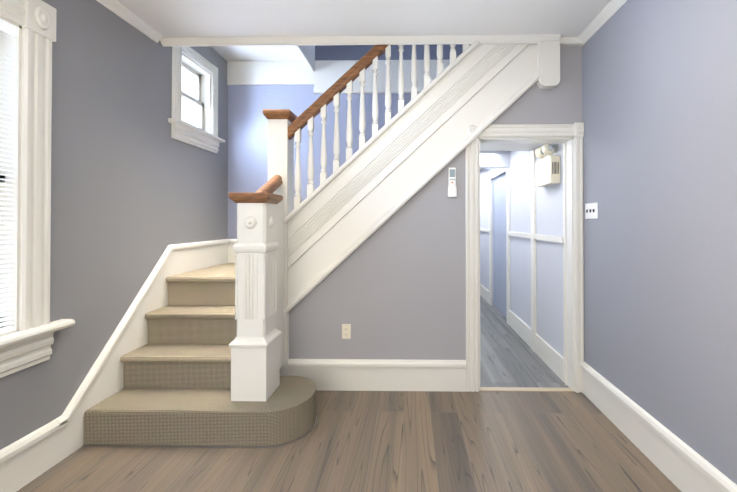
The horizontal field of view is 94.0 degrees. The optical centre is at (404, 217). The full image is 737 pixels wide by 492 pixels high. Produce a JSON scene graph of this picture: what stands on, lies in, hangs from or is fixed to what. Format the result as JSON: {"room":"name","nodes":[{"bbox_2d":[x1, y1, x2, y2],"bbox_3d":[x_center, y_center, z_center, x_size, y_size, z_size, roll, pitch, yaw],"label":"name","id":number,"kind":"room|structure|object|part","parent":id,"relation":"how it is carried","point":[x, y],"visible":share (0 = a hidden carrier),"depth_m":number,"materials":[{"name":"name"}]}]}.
{"room":"stair hall","nodes":[
{"label":"stair hall","id":0,"kind":"room"},
{"bbox_2d":[0,0,227,449],"bbox_3d":[-2.082,-0.457,0.690,0.260,3.600,6.180,0,0,1],"label":"wall","id":1,"kind":"structure","parent":0,"point":[136,189],"depth_m":2.20,"materials":[{"name":"grey paint"}]},
{"bbox_2d":[0,0,24,25],"bbox_3d":[-1.933,-1.039,1.266,0.021,0.135,0.926,0,0,1],"label":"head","id":2,"kind":"structure","parent":1,"relation":"attached to","point":[13,11],"depth_m":1.68},
{"bbox_2d":[0,332,53,377],"bbox_3d":[-1.923,0.681,1.252,0.040,0.155,1.196,0,0,1],"label":"apron","id":3,"kind":"object","parent":1,"relation":"attached to","point":[16,357],"visible":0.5,"depth_m":1.72,"materials":[{"name":"white paint"}]},
{"bbox_2d":[0,0,55,335],"bbox_3d":[-1.987,-0.289,1.331,0.190,1.715,1.066,0,0,1],"label":"window","id":4,"kind":"structure","parent":1,"relation":"in","point":[9,46],"depth_m":1.74,"materials":[{"name":"white paint"}]},
{"bbox_2d":[0,19,17,333],"bbox_3d":[-1.965,-0.202,1.260,0.036,1.513,0.898,0,0,1],"label":"window blind","id":5,"kind":"object","parent":4,"relation":"attached to","point":[8,28],"visible":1,"depth_m":1.68,"materials":[{"name":"white plastic"}]},
{"bbox_2d":[0,420,66,491],"bbox_3d":[-1.950,1.216,-0.146,0.030,0.240,4.140,0,0,1],"label":"baseboard","id":6,"kind":"structure","parent":1,"relation":"attached to","point":[29,458],"depth_m":1.75,"materials":[{"name":"white paint"}]},
{"bbox_2d":[0,319,74,347],"bbox_3d":[-1.904,0.583,1.254,0.078,0.040,1.341,0,0,1],"label":"stool","id":7,"kind":"object","parent":1,"relation":"attached to","point":[6,340],"visible":1,"depth_m":1.73,"materials":[{"name":"white paint"}]},
{"bbox_2d":[96,0,162,42],"bbox_3d":[-1.935,-1.403,0.228,0.050,0.055,4.845,0,0,1],"label":"crown molding","id":8,"kind":"structure","parent":1,"relation":"attached to","point":[127,15],"depth_m":2.38,"materials":[{"name":"white paint"}]},
{"bbox_2d":[54,239,228,458],"bbox_3d":[-1.904,0.790,2.777,0.030,1.142,1.780,0,0,1],"label":"skirt","id":9,"kind":"object","parent":1,"relation":"attached to","point":[107,382],"depth_m":2.39,"materials":[{"name":"white paint"}]},
{"bbox_3d":[-1.904,0.692,2.778,0.030,0.946,1.780,0,0,1],"label":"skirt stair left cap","id":10,"kind":"part","parent":9,"relation":"part of","materials":[{"name":"white wood"}]},
{"bbox_2d":[171,47,218,152],"bbox_3d":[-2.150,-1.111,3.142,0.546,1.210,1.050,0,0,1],"label":"window","id":11,"kind":"structure","parent":1,"relation":"in","point":[196,95],"depth_m":3.20,"materials":[{"name":"white paint"}]},
{"bbox_3d":[-2.019,-1.111,3.140,0.005,0.602,0.442,0,0,1],"label":"glass","id":12,"kind":"part","parent":11,"relation":"part of","materials":[{"name":"white"}]},
{"bbox_2d":[168,118,224,142],"bbox_3d":[-1.880,-0.790,3.140,0.066,0.032,0.740,0,0,1],"label":"stool","id":13,"kind":"object","parent":1,"relation":"attached to","point":[186,125],"visible":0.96,"depth_m":3.02,"materials":[{"name":"white paint"}]},
{"bbox_2d":[160,34,560,46],"bbox_3d":[-0.361,-1.385,2.670,3.120,0.050,0.042,0,0,1],"label":"crown molding","id":14,"kind":"structure","parent":1,"relation":"attached to","point":[349,40],"depth_m":2.67,"materials":[{"name":"white paint"}]},
{"bbox_2d":[210,45,314,60],"bbox_3d":[-1.592,-1.810,3.249,1.240,0.250,1.070,0,0,1],"label":"ceiling","id":15,"kind":"structure","parent":0,"point":[259,53],"depth_m":3.50,"materials":[{"name":"paint"}]},
{"bbox_2d":[294,46,314,71],"bbox_3d":[-1.012,-1.626,3.193,0.080,0.120,0.960,0,0,1],"label":"beam","id":16,"kind":"structure","parent":15,"relation":"attached to","point":[306,56],"depth_m":3.40,"materials":[{"name":"white paint"}]},
{"bbox_2d":[17,295,680,491],"bbox_3d":[-0.149,1.415,3.355,4.120,0.100,11.600,0,0,1],"label":"floor","id":17,"kind":"structure","parent":0,"point":[432,441],"depth_m":1.97,"materials":[{"name":"wood"}]},
{"bbox_2d":[83,41,559,447],"bbox_3d":[-0.248,-0.691,2.836,3.298,4.104,1.633,0,0,1],"label":"staircase","id":18,"kind":"structure","parent":17,"relation":"on","point":[206,365],"depth_m":2.66,"materials":[{"name":"carpet sisal"},{"name":"white paint"},{"name":"wood"}]},
{"bbox_3d":[-0.988,-0.209,2.464,0.082,0.255,0.437,0,0,1],"label":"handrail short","id":19,"kind":"part","parent":18,"relation":"part of","materials":[{"name":"brown wood"}]},
{"bbox_3d":[-0.971,0.473,2.510,0.044,1.350,0.336,0,0,1],"label":"stair panel","id":20,"kind":"part","parent":18,"relation":"part of","materials":[{"name":"white paint"}]},
{"bbox_3d":[-0.999,0.292,2.755,0.156,2.137,0.156,0,0,1],"label":"newel tall post","id":21,"kind":"part","parent":18,"relation":"part of","materials":[{"name":"white paint"}]},
{"bbox_3d":[0.188,-1.683,2.713,2.225,2.123,0.070,0,0,1],"label":"handrail","id":22,"kind":"part","parent":18,"relation":"part of","materials":[{"name":"brown wood"}]},
{"bbox_2d":[480,387,572,391],"bbox_3d":[0.957,1.357,2.705,0.723,0.006,0.055,0,0,1],"label":"trim","id":23,"kind":"structure","parent":17,"relation":"on","point":[529,389],"depth_m":2.70,"materials":[{"name":"beige wood"}]},
{"bbox_2d":[228,44,470,238],"bbox_3d":[-0.244,-1.232,3.708,3.920,5.200,0.100,0,0,1],"label":"wall","id":24,"kind":"structure","parent":0,"point":[247,145],"depth_m":3.67,"materials":[{"name":"paint"}]},
{"bbox_2d":[228,239,236,262],"bbox_3d":[-1.445,0.352,3.649,0.920,0.252,0.030,0,0,1],"label":"baseboard","id":25,"kind":"structure","parent":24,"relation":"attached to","point":[231,256],"depth_m":3.65,"materials":[{"name":"white paint"}]},
{"bbox_3d":[-1.445,0.249,3.650,0.920,0.046,0.030,0,0,1],"label":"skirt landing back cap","id":26,"kind":"part","parent":25,"relation":"part of","materials":[{"name":"white wood"}]},
{"bbox_2d":[227,60,449,93],"bbox_3d":[-0.245,-1.507,3.643,3.320,0.350,0.035,0,0,1],"label":"trim","id":27,"kind":"structure","parent":24,"relation":"attached to","point":[324,76],"depth_m":3.65,"materials":[{"name":"white paint"}]},
{"bbox_2d":[116,0,610,37],"bbox_3d":[-0.301,-1.696,0.137,3.920,0.530,5.110,0,0,1],"label":"ceiling","id":28,"kind":"structure","parent":0,"point":[255,18],"depth_m":2.41,"materials":[{"name":"paint"}]},
{"bbox_2d":[289,46,581,359],"bbox_3d":[0.240,-0.164,2.792,2.322,3.050,0.160,0,0,1],"label":"wall","id":29,"kind":"structure","parent":0,"point":[393,286],"depth_m":2.71,"materials":[{"name":"grey paint"}]},
{"bbox_2d":[342,324,350,338],"bbox_3d":[-0.464,0.900,2.709,0.070,0.116,0.009,0,0,1],"label":"electrical outlet plate","id":30,"kind":"object","parent":29,"relation":"attached to","point":[346,331],"visible":1,"depth_m":2.71,"materials":[{"name":"beige plastic"}]},
{"bbox_2d":[288,359,465,391],"bbox_3d":[-0.220,1.240,2.692,1.402,0.240,0.030,0,0,1],"label":"baseboard","id":31,"kind":"structure","parent":29,"relation":"attached to","point":[378,375],"depth_m":2.69,"materials":[{"name":"white paint"}]},
{"bbox_2d":[448,168,456,196],"bbox_3d":[0.374,-0.281,2.698,0.068,0.232,0.024,0,0,1],"label":"remote","id":32,"kind":"object","parent":29,"relation":"attached to","point":[452,189],"visible":1,"depth_m":2.69,"materials":[{"name":"white plastic"}]},
{"bbox_2d":[466,123,583,392],"bbox_3d":[0.940,0.307,2.754,0.922,2.106,0.205,0,0,1],"label":"door frame","id":33,"kind":"structure","parent":29,"relation":"attached to","point":[568,243],"depth_m":2.69,"materials":[{"name":"white paint"}]},
{"bbox_2d":[479,124,574,137],"bbox_3d":[0.957,-0.686,2.694,0.747,0.102,0.021,0,0,1],"label":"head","id":34,"kind":"structure","parent":29,"relation":"attached to","point":[529,131],"depth_m":2.69},
{"bbox_2d":[560,37,582,45],"bbox_3d":[1.300,-1.385,2.684,0.200,0.050,0.039,0,0,1],"label":"crown molding","id":35,"kind":"object","parent":29,"relation":"attached to","point":[570,41],"visible":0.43,"depth_m":2.67,"materials":[{"name":"white paint"}]},
{"bbox_2d":[480,144,542,150],"bbox_3d":[0.899,-0.725,3.251,0.880,0.020,0.770,0,0,1],"label":"ceiling","id":36,"kind":"structure","parent":0,"point":[507,147],"depth_m":3.46,"materials":[{"name":"paint"}]},
{"bbox_2d":[480,144,563,356],"bbox_3d":[1.567,0.212,5.993,0.370,2.350,6.290,0,0,1],"label":"wall","id":37,"kind":"structure","parent":0,"point":[549,272],"depth_m":3.82,"materials":[{"name":"paint"}]},
{"bbox_2d":[480,283,488,302],"bbox_3d":[1.392,1.303,7.252,0.018,0.190,3.560,0,0,1],"label":"baseboard","id":38,"kind":"structure","parent":37,"relation":"attached to","point":[484,292],"depth_m":5.84,"materials":[{"name":"white paint"}]},
{"bbox_2d":[509,310,530,347],"bbox_3d":[1.341,1.276,3.982,0.018,0.190,0.820,0,0,1],"label":"baseboard","id":39,"kind":"structure","parent":37,"relation":"attached to","point":[522,329],"depth_m":3.93,"materials":[{"name":"white paint"}]},
{"bbox_2d":[480,150,562,351],"bbox_3d":[1.368,0.342,5.945,0.025,2.090,6.190,0,0,1],"label":"trim","id":40,"kind":"structure","parent":37,"relation":"attached to","point":[533,236],"depth_m":3.73,"materials":[{"name":"white paint"}]},
{"bbox_2d":[535,144,559,186],"bbox_3d":[1.278,-0.481,3.102,0.115,0.369,0.352,0,0,1],"label":"emergency light","id":41,"kind":"object","parent":37,"relation":"attached to","point":[548,171],"visible":1,"depth_m":3.00,"materials":[{"name":"beige plastic"}]},
{"bbox_2d":[535,333,563,381],"bbox_3d":[1.328,1.269,3.162,0.018,0.190,0.640,0,0,1],"label":"baseboard","id":42,"kind":"structure","parent":37,"relation":"attached to","point":[549,355],"depth_m":3.09,"materials":[{"name":"white paint"}]},
{"bbox_2d":[582,0,736,484],"bbox_3d":[1.509,-0.311,0.117,0.300,3.300,5.150,0,0,1],"label":"wall","id":43,"kind":"structure","parent":0,"point":[659,99],"depth_m":1.80,"materials":[{"name":"grey paint"}]},
{"bbox_2d":[585,203,597,218],"bbox_3d":[1.390,-0.053,2.557,0.016,0.117,0.170,0,0,1],"label":"switch plate","id":44,"kind":"object","parent":43,"relation":"attached to","point":[591,210],"visible":1,"depth_m":2.55,"materials":[{"name":"white plastic"}]},
{"bbox_2d":[578,0,626,45],"bbox_3d":[1.336,-1.403,0.229,0.050,0.055,4.950,0,0,1],"label":"crown molding","id":45,"kind":"structure","parent":43,"relation":"attached to","point":[604,16],"depth_m":2.38,"materials":[{"name":"white paint"}]},
{"bbox_2d":[580,362,736,491],"bbox_3d":[1.346,1.219,0.207,0.030,0.240,4.950,0,0,1],"label":"baseboard","id":46,"kind":"structure","parent":43,"relation":"attached to","point":[678,463],"depth_m":1.87,"materials":[{"name":"white paint"}]},
{"bbox_3d":[1.084,-0.909,6.395,1.350,0.100,5.520,0,0,1],"label":"ceiling","id":47,"kind":"structure","parent":0,"visible":0},
{"bbox_2d":[480,151,509,167],"bbox_3d":[0.918,-0.765,4.456,0.880,0.220,0.100,0,0,1],"label":"header beam","id":48,"kind":"structure","parent":47,"relation":"attached to","point":[494,159],"depth_m":4.40,"materials":[{"name":"paint"}]}
]}

